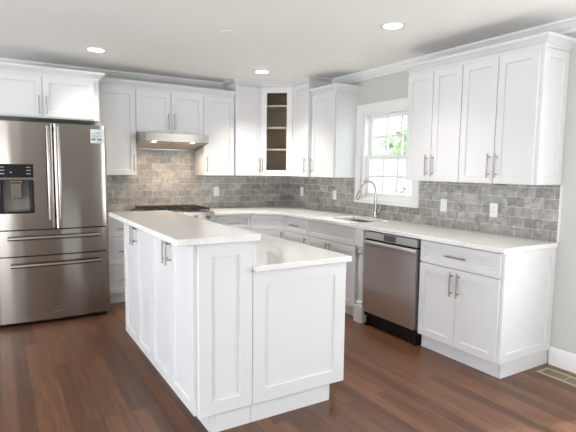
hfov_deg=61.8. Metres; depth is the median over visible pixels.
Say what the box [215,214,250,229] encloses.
base cabinet
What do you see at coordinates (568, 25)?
trim
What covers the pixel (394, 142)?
tree
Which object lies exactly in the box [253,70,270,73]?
recessed light
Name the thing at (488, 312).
base cabinet
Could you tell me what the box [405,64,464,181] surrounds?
upper cabinet
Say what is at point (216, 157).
upper cabinet
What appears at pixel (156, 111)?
upper cabinet
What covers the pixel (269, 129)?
shelf
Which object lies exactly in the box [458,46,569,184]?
upper cabinet
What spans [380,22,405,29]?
recessed light
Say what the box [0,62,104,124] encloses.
upper cabinet
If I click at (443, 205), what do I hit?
wall outlet
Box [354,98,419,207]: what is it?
window
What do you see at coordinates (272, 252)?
countertop
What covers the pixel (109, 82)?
crown molding
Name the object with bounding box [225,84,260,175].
upper cabinet
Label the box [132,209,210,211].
cooktop
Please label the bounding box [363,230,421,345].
dishwasher
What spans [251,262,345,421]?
base cabinet
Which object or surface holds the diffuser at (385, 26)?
attached to the recessed light at (389, 25)
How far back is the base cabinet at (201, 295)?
2.65 m
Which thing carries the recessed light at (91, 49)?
in the ceiling
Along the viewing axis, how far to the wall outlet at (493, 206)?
4.00 m
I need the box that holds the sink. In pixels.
[334,219,370,244]
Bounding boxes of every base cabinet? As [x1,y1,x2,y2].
[108,220,124,302]
[124,223,151,362]
[150,235,252,431]
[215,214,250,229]
[250,214,285,238]
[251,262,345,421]
[284,216,308,244]
[308,220,371,315]
[417,240,556,378]
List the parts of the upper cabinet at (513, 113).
door, handle, handle, door, panel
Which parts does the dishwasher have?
panel, control panel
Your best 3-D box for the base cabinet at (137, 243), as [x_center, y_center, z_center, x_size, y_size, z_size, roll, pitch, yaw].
[-0.995,0.551,3.646,0.375,1.057,0.783,-3,7,-31]
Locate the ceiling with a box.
[0,0,575,81]
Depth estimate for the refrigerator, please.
4.39 m
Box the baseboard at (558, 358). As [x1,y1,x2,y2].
[548,346,575,373]
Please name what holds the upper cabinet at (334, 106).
attached to the wall
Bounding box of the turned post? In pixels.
[353,228,367,322]
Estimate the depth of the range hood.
5.50 m
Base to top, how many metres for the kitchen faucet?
0.411 m
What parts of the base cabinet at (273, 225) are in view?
false drawer, door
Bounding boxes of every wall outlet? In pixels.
[214,187,218,195]
[333,190,336,199]
[440,199,446,211]
[489,203,497,216]
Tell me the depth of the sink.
5.34 m
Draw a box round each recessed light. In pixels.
[85,47,106,52]
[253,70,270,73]
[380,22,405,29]
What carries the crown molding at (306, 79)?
attached to the upper cabinet at (276, 102)
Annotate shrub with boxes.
[390,175,411,194]
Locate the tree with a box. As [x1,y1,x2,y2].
[379,117,406,159]
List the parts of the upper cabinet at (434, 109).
door, handle, handle, door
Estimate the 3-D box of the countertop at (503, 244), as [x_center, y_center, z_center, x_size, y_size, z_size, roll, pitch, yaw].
[0.409,0.062,4.833,1.395,0.034,3.838,-3,7,-31]
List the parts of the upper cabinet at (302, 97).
door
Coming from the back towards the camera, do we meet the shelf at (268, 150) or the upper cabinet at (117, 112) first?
the shelf at (268, 150)
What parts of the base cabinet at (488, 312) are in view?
door, handle, handle, handle, drawer, door, panel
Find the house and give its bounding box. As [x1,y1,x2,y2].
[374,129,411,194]
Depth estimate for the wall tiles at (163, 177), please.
5.98 m
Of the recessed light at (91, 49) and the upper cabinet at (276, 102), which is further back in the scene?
the upper cabinet at (276, 102)
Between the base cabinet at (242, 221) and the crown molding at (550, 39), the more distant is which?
the base cabinet at (242, 221)
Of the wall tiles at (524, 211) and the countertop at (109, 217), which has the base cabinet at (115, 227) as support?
the countertop at (109, 217)
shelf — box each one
[267,105,286,111]
[267,127,286,131]
[267,149,285,151]
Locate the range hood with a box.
[136,132,208,151]
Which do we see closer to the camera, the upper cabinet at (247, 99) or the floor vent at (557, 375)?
the floor vent at (557, 375)
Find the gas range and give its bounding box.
[132,205,214,221]
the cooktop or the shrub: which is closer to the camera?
the cooktop
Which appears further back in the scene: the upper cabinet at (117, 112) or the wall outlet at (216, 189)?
the wall outlet at (216, 189)
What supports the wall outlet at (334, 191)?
attached to the wall tiles at (524, 211)
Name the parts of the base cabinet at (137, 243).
door, handle, handle, door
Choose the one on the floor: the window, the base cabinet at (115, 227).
the base cabinet at (115, 227)
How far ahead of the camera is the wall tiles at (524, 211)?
4.28 m
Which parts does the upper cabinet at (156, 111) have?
door, door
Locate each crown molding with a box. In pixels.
[98,78,235,97]
[222,76,331,87]
[401,31,575,75]
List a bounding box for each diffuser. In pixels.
[88,48,103,51]
[383,24,402,28]
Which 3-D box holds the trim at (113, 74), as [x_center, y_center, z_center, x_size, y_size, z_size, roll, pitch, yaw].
[-2.769,-1.566,4.953,6.600,0.084,0.070,-3,7,-31]
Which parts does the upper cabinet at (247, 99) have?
door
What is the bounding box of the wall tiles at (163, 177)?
[107,149,288,211]
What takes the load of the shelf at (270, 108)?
attached to the upper cabinet at (276, 102)
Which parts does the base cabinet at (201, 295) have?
door, handle, handle, door, panel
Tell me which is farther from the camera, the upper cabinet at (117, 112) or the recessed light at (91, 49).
the upper cabinet at (117, 112)
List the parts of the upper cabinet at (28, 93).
door, crown, door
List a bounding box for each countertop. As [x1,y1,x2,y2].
[108,211,125,219]
[109,210,260,246]
[206,206,557,253]
[234,227,351,271]
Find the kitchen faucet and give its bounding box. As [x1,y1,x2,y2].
[355,180,380,217]
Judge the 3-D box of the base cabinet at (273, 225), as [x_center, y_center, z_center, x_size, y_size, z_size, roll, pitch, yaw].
[-0.144,0.384,6.247,0.924,0.898,0.934,-3,7,-31]
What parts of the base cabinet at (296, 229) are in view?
door, drawer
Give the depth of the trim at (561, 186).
3.54 m
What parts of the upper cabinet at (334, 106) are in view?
door, crown, panel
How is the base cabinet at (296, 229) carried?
on the floor
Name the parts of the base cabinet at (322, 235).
door, false drawer, door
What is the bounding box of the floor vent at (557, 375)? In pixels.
[536,367,575,386]
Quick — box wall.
[349,32,575,362]
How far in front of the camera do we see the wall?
3.52 m
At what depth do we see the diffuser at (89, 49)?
4.44 m
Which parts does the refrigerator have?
dispenser spout, dispenser trim, dispenser panel, door, handle, handle, drawer, drawer, handle, handle, door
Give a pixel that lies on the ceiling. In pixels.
(289, 39)
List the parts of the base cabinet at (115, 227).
drawer, drawer, drawer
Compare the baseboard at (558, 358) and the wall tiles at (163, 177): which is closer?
the baseboard at (558, 358)
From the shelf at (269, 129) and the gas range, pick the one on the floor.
the gas range
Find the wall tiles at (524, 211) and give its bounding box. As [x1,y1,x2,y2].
[289,176,559,242]
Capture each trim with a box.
[0,58,224,89]
[332,16,575,83]
[557,185,562,242]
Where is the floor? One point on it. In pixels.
(85, 372)
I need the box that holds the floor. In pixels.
[0,302,575,431]
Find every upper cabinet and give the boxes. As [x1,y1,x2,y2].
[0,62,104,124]
[92,86,136,174]
[135,89,203,134]
[195,96,233,175]
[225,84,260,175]
[261,86,293,175]
[291,82,328,176]
[309,83,361,177]
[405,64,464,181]
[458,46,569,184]
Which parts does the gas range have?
control panel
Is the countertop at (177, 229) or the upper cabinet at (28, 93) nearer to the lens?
the countertop at (177, 229)
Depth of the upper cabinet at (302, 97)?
5.82 m
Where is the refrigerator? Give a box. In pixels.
[0,120,109,327]
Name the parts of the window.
sash, sash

